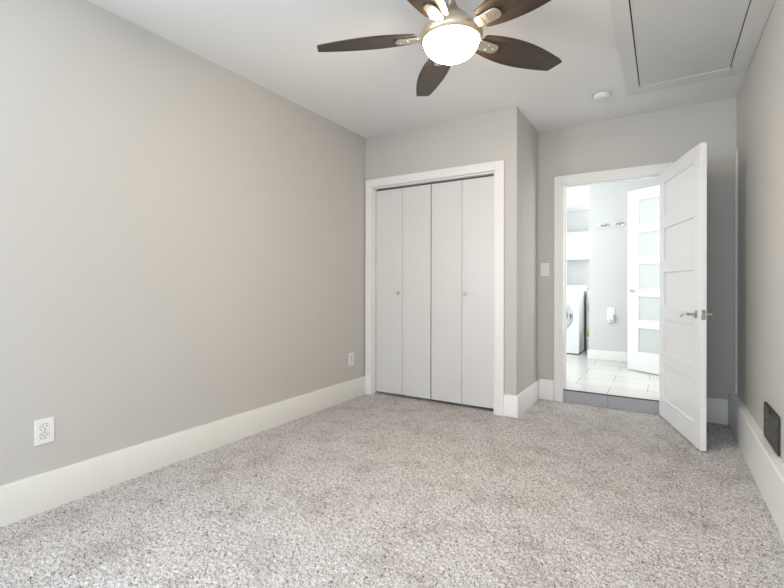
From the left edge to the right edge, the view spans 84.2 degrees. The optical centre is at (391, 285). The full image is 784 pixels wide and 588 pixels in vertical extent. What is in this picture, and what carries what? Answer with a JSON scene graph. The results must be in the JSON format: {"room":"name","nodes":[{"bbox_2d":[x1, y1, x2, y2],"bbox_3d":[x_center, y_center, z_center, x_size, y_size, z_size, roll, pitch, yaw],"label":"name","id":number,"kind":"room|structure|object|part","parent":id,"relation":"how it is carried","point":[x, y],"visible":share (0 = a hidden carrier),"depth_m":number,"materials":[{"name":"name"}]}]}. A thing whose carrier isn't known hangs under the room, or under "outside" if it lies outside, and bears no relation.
{"room":"empty bedroom","nodes":[
{"label":"empty bedroom","id":0,"kind":"room"},
{"bbox_2d":[0,0,365,485],"bbox_3d":[-1.426,-0.163,2.389,0.120,2.490,5.880,0,0,32],"label":"wall","id":1,"kind":"structure","parent":0,"point":[182,238],"depth_m":2.41,"materials":[{"name":"beige paint"}]},
{"bbox_2d":[34,416,53,445],"bbox_3d":[-1.597,0.671,1.995,0.010,0.117,0.078,0,0,32],"label":"wall outlet","id":2,"kind":"object","parent":1,"relation":"attached to","point":[43,428],"visible":1,"depth_m":1.99,"materials":[{"name":"white plastic"}]},
{"bbox_2d":[40,424,48,430],"bbox_3d":[-1.595,0.651,1.993,0.003,0.027,0.034,0,0,32],"label":"receptacle","id":3,"kind":"object","parent":2,"relation":"attached to","point":[43,427],"depth_m":1.99,"materials":[{"name":"white plastic"}]},
{"bbox_2d":[40,432,48,438],"bbox_3d":[-1.594,0.690,1.993,0.004,0.027,0.034,0,0,32],"label":"receptacle","id":4,"kind":"object","parent":2,"relation":"attached to","point":[43,435],"depth_m":1.99,"materials":[{"name":"white plastic"}]},
{"bbox_2d":[0,376,365,526],"bbox_3d":[-1.557,0.957,2.054,0.016,0.190,4.935,0,0,32],"label":"baseboard","id":5,"kind":"structure","parent":1,"relation":"attached to","point":[21,499],"depth_m":2.39,"materials":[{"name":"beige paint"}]},
{"bbox_2d":[348,352,353,365],"bbox_3d":[-0.370,0.674,3.958,0.010,0.117,0.078,0,0,32],"label":"wall outlet","id":6,"kind":"object","parent":1,"relation":"attached to","point":[350,355],"visible":1,"depth_m":3.94,"materials":[{"name":"white plastic"}]},
{"bbox_2d":[0,391,783,587],"bbox_3d":[-0.153,1.036,1.604,2.899,0.020,5.664,0,0,32],"label":"floor","id":7,"kind":"structure","parent":0,"point":[381,489],"depth_m":1.98,"materials":[{"name":"carpet"}]},
{"bbox_2d":[564,389,658,414],"bbox_3d":[1.856,0.987,3.668,0.764,0.121,0.016,0,0,32],"label":"step","id":8,"kind":"structure","parent":7,"relation":"on","point":[578,397],"depth_m":3.66,"materials":[{"name":"grey tile"}]},
{"bbox_2d":[88,0,745,137],"bbox_3d":[-0.153,-1.456,1.595,3.116,0.100,5.880,0,0,32],"label":"ceiling","id":9,"kind":"structure","parent":0,"point":[270,44],"depth_m":2.74,"materials":[{"name":"paint"}]},
{"bbox_2d":[317,0,561,95],"bbox_3d":[0.250,-1.228,1.975,1.264,0.353,1.226,0,0,32],"label":"ceiling fan","id":10,"kind":"object","parent":9,"relation":"hanging from","point":[451,36],"visible":1,"depth_m":2.00,"materials":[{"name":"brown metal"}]},
{"bbox_3d":[-0.132,-1.165,2.096,0.499,0.007,0.168,0,12,11],"label":"blade","id":11,"kind":"part","parent":10,"relation":"part of","materials":[{"name":"brown wood"}]},
{"bbox_3d":[0.076,-1.164,1.656,0.168,0.007,0.499,14,6,28],"label":"blade","id":12,"kind":"part","parent":10,"relation":"part of","materials":[{"name":"brown wood"}]},
{"bbox_3d":[0.222,-1.164,2.430,0.168,0.007,0.499,-12,2,-7],"label":"blade","id":13,"kind":"part","parent":10,"relation":"part of","materials":[{"name":"brown wood"}]},
{"bbox_3d":[0.201,-1.155,1.889,0.059,0.009,0.060,14,6,28],"label":"bracket arm","id":14,"kind":"part","parent":10,"relation":"part of","materials":[{"name":"silver metal"}]},
{"bbox_3d":[0.275,-1.092,2.019,0.253,0.082,0.253,0,0,32],"label":"globe","id":15,"kind":"part","parent":10,"relation":"part of"},
{"bbox_3d":[0.377,-1.154,1.909,0.059,0.009,0.060,16,-11,-42],"label":"bracket arm","id":16,"kind":"part","parent":10,"relation":"part of","materials":[{"name":"silver metal"}]},
{"bbox_3d":[0.411,-1.154,2.081,0.060,0.009,0.059,0,-12,-25],"label":"bracket arm","id":17,"kind":"part","parent":10,"relation":"part of","materials":[{"name":"silver metal"}]},
{"bbox_3d":[0.559,-1.163,1.718,0.168,0.007,0.499,16,-11,-42],"label":"blade","id":18,"kind":"part","parent":10,"relation":"part of","materials":[{"name":"brown wood"}]},
{"bbox_3d":[0.650,-1.163,2.196,0.499,0.007,0.168,0,-12,-25],"label":"blade","id":19,"kind":"part","parent":10,"relation":"part of","materials":[{"name":"brown wood"}]},
{"bbox_2d":[592,90,610,101],"bbox_3d":[1.538,-1.382,3.185,0.128,0.040,0.128,0,0,32],"label":"smoke detector","id":20,"kind":"object","parent":9,"relation":"attached to","point":[603,95],"visible":1,"depth_m":3.15,"materials":[{"name":"white plastic"}]},
{"bbox_2d":[609,0,774,95],"bbox_3d":[1.601,-1.391,2.338,0.685,0.022,1.565,0,0,32],"label":"attic hatch","id":21,"kind":"object","parent":9,"relation":"attached to","point":[663,44],"visible":1,"depth_m":2.44,"materials":[{"name":"paint"}]},
{"bbox_3d":[1.589,-1.393,2.333,0.497,0.008,1.350,0,0,32],"label":"panel","id":22,"kind":"part","parent":21,"relation":"part of","materials":[{"name":"paint"}]},
{"bbox_2d":[366,107,519,395],"bbox_3d":[0.388,-0.160,3.823,1.439,2.490,0.100,0,0,31],"label":"wall","id":23,"kind":"structure","parent":0,"point":[495,135],"depth_m":3.55,"materials":[{"name":"beige paint"}]},
{"bbox_2d":[376,184,431,398],"bbox_3d":[0.096,0.057,3.985,0.572,1.900,0.068,0,0,31],"label":"door","id":24,"kind":"structure","parent":23,"relation":"in","point":[404,215],"depth_m":3.97,"materials":[{"name":"paint"}]},
{"bbox_2d":[365,160,504,415],"bbox_3d":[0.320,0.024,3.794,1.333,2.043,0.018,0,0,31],"label":"closet door frame","id":25,"kind":"structure","parent":23,"relation":"attached to","point":[498,167],"depth_m":3.53,"materials":[{"name":"paint"}]},
{"bbox_2d":[377,174,493,190],"bbox_3d":[0.355,-0.901,3.849,1.157,0.012,0.021,0,0,31],"label":"closet track","id":26,"kind":"object","parent":23,"relation":"attached to","point":[493,174],"visible":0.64,"depth_m":3.81,"materials":[{"name":"metal"}]},
{"bbox_2d":[431,176,493,408],"bbox_3d":[0.594,0.058,3.685,0.572,1.900,0.068,0,0,31],"label":"door","id":27,"kind":"structure","parent":23,"relation":"in","point":[462,282],"depth_m":3.68,"materials":[{"name":"paint"}]},
{"bbox_2d":[504,394,517,417],"bbox_3d":[0.938,0.961,3.422,0.112,0.190,0.017,0,0,31],"label":"baseboard","id":28,"kind":"structure","parent":23,"relation":"attached to","point":[510,401],"depth_m":3.41,"materials":[{"name":"paint"}]},
{"bbox_2d":[520,111,537,392],"bbox_3d":[1.143,-0.158,3.766,0.100,2.490,0.581,0,0,32],"label":"wall","id":29,"kind":"structure","parent":0,"point":[528,133],"depth_m":3.71,"materials":[{"name":"beige paint"}]},
{"bbox_2d":[517,380,538,417],"bbox_3d":[1.164,0.962,3.693,0.016,0.190,0.680,0,0,32],"label":"baseboard","id":30,"kind":"structure","parent":29,"relation":"attached to","point":[529,396],"depth_m":3.65,"materials":[{"name":"paint"}]},
{"bbox_2d":[567,211,588,289],"bbox_3d":[3.114,-0.296,6.615,2.500,2.448,0.120,0,0,32],"label":"wall","id":31,"kind":"structure","parent":0,"point":[577,271],"depth_m":6.70,"materials":[{"name":"paint"}]},
{"bbox_2d":[567,232,588,260],"bbox_3d":[2.635,-0.576,6.603,1.500,0.400,0.399,0,0,32],"label":"upper cabinet","id":32,"kind":"object","parent":31,"relation":"attached to","point":[577,242],"visible":0.09,"depth_m":6.33,"materials":[{"name":"paint"}]},
{"bbox_3d":[2.696,-0.576,6.347,0.369,0.394,0.018,0,0,32],"label":"door","id":33,"kind":"part","parent":32,"relation":"part of","materials":[{"name":"paint"}]},
{"bbox_2d":[567,185,588,212],"bbox_3d":[2.566,-1.324,6.585,1.600,0.393,0.515,0,0,32],"label":"upper cabinet","id":34,"kind":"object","parent":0,"point":[577,197],"depth_m":6.25,"materials":[{"name":"paint"}]},
{"bbox_2d":[564,348,658,400],"bbox_3d":[2.337,0.977,5.376,2.500,0.100,3.403,0,0,32],"label":"floor","id":35,"kind":"structure","parent":0,"point":[610,377],"depth_m":4.31,"materials":[{"name":"white tile"}]},
{"bbox_2d":[567,285,586,354],"bbox_3d":[2.366,0.464,6.227,0.690,0.925,0.770,0,0,32],"label":"washer","id":36,"kind":"object","parent":35,"relation":"on","point":[576,294],"visible":0.34,"depth_m":5.81,"materials":[{"name":"metal"}]},
{"bbox_3d":[2.188,0.065,5.940,0.660,0.103,0.009,0,0,32],"label":"control panel","id":37,"kind":"part","parent":36,"relation":"part of","materials":[{"name":"plastic"}]},
{"bbox_2d":[586,290,588,349],"bbox_3d":[3.159,0.498,6.133,0.690,0.860,0.610,0,0,32],"label":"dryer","id":38,"kind":"object","parent":35,"relation":"on","point":[587,313],"visible":0.11,"depth_m":6.09,"materials":[{"name":"metal"}]},
{"bbox_2d":[627,185,659,374],"bbox_3d":[2.749,-0.053,4.427,0.153,1.937,0.729,0,0,-25],"label":"door","id":39,"kind":"structure","parent":35,"relation":"on","point":[643,204],"depth_m":4.58,"materials":[{"name":"paint"}]},
{"bbox_3d":[2.748,-0.435,4.431,0.009,0.252,0.472,0,0,-26],"label":"frosted pane","id":40,"kind":"part","parent":39,"relation":"part of","materials":[{"name":"white glass"}]},
{"bbox_3d":[2.747,-0.091,4.431,0.009,0.264,0.472,0,0,-26],"label":"frosted pane","id":41,"kind":"part","parent":39,"relation":"part of","materials":[{"name":"white glass"}]},
{"bbox_3d":[2.747,0.244,4.431,0.009,0.252,0.472,0,0,-26],"label":"frosted pane","id":42,"kind":"part","parent":39,"relation":"part of","materials":[{"name":"white glass"}]},
{"bbox_3d":[2.746,0.585,4.431,0.009,0.252,0.472,0,0,-26],"label":"frosted pane","id":43,"kind":"part","parent":39,"relation":"part of","materials":[{"name":"white glass"}]},
{"bbox_3d":[2.749,-0.780,4.431,0.009,0.262,0.472,0,0,-26],"label":"frosted pane","id":44,"kind":"part","parent":39,"relation":"part of","materials":[{"name":"white glass"}]},
{"bbox_2d":[589,177,659,351],"bbox_3d":[3.044,-0.296,5.263,1.185,2.448,0.120,0,0,32],"label":"wall","id":45,"kind":"structure","parent":0,"point":[608,202],"depth_m":5.40,"materials":[{"name":"paint"}]},
{"bbox_2d":[587,349,626,360],"bbox_3d":[2.991,0.883,5.215,1.181,0.130,0.016,0,0,32],"label":"baseboard","id":46,"kind":"structure","parent":45,"relation":"attached to","point":[594,354],"depth_m":5.40,"materials":[{"name":"paint"}]},
{"bbox_2d":[607,307,614,318],"bbox_3d":[2.719,0.347,5.389,0.092,0.150,0.009,0,0,32],"label":"wall outlet","id":47,"kind":"object","parent":45,"relation":"attached to","point":[610,310],"visible":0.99,"depth_m":5.39,"materials":[{"name":"white plastic"}]},
{"bbox_2d":[608,314,613,321],"bbox_3d":[2.704,0.407,5.362,0.072,0.100,0.056,0,0,32],"label":"air freshener","id":48,"kind":"object","parent":47,"relation":"attached to","point":[610,316],"visible":1,"depth_m":5.34,"materials":[{"name":"white plastic"}]},
{"bbox_2d":[538,97,736,423],"bbox_3d":[1.938,-0.157,3.683,1.537,2.490,0.120,0,0,32],"label":"wall","id":49,"kind":"structure","parent":0,"point":[662,136],"depth_m":3.45,"materials":[{"name":"beige paint"}]},
{"bbox_2d":[541,263,549,275],"bbox_3d":[1.391,-0.143,3.946,0.078,0.117,0.012,0,0,32],"label":"light switch","id":50,"kind":"object","parent":49,"relation":"attached to","point":[545,267],"visible":1,"depth_m":3.94,"materials":[{"name":"white plastic"}]},
{"bbox_2d":[539,379,553,400],"bbox_3d":[1.401,0.956,3.936,0.127,0.203,0.016,0,0,32],"label":"baseboard","id":51,"kind":"structure","parent":49,"relation":"attached to","point":[546,386],"depth_m":3.93,"materials":[{"name":"paint"}]},
{"bbox_2d":[554,162,673,401],"bbox_3d":[1.883,0.038,3.707,0.926,2.020,0.140,0,0,32],"label":"door frame","id":52,"kind":"structure","parent":49,"relation":"attached to","point":[560,181],"depth_m":3.87,"materials":[{"name":"paint"}]},
{"bbox_2d":[659,142,712,450],"bbox_3d":[2.034,0.071,3.064,0.153,1.914,0.808,0,0,16],"label":"door","id":53,"kind":"structure","parent":49,"relation":"in","point":[683,313],"depth_m":2.95,"materials":[{"name":"paint"}]},
{"bbox_3d":[1.911,0.185,2.803,0.059,0.054,0.147,0,0,16],"label":"lever handle","id":54,"kind":"part","parent":53,"relation":"part of","materials":[{"name":"silver metal"}]},
{"bbox_3d":[1.927,0.184,2.685,0.025,0.064,0.002,0,0,16],"label":"latch plate","id":55,"kind":"part","parent":53,"relation":"part of","materials":[{"name":"silver metal"}]},
{"bbox_2d":[706,397,727,424],"bbox_3d":[2.379,0.957,3.326,0.312,0.203,0.016,0,0,32],"label":"baseboard","id":56,"kind":"structure","parent":49,"relation":"attached to","point":[716,409],"depth_m":3.27,"materials":[{"name":"paint"}]},
{"bbox_2d":[737,0,783,461],"bbox_3d":[1.114,-0.158,0.801,0.120,2.490,5.880,0,0,32],"label":"wall","id":57,"kind":"structure","parent":0,"point":[760,96],"depth_m":2.39,"materials":[{"name":"beige paint"}]},
{"bbox_2d":[735,149,737,393],"bbox_3d":[2.537,-0.117,3.184,0.033,1.827,0.034,0,0,32],"label":"trim","id":58,"kind":"structure","parent":57,"relation":"attached to","point":[736,161],"depth_m":3.18,"materials":[{"name":"paint"}]},
{"bbox_2d":[729,392,783,540],"bbox_3d":[1.036,0.925,0.835,0.046,0.263,5.616,0,0,32],"label":"baseboard","id":59,"kind":"structure","parent":57,"relation":"attached to","point":[766,468],"depth_m":2.19,"materials":[{"name":"paint"}]},
{"bbox_2d":[764,402,780,455],"bbox_3d":[1.870,0.701,2.144,0.018,0.181,0.330,0,0,32],"label":"air vent","id":60,"kind":"object","parent":57,"relation":"in","point":[772,420],"visible":1,"depth_m":2.11,"materials":[{"name":"metal"}]}
]}

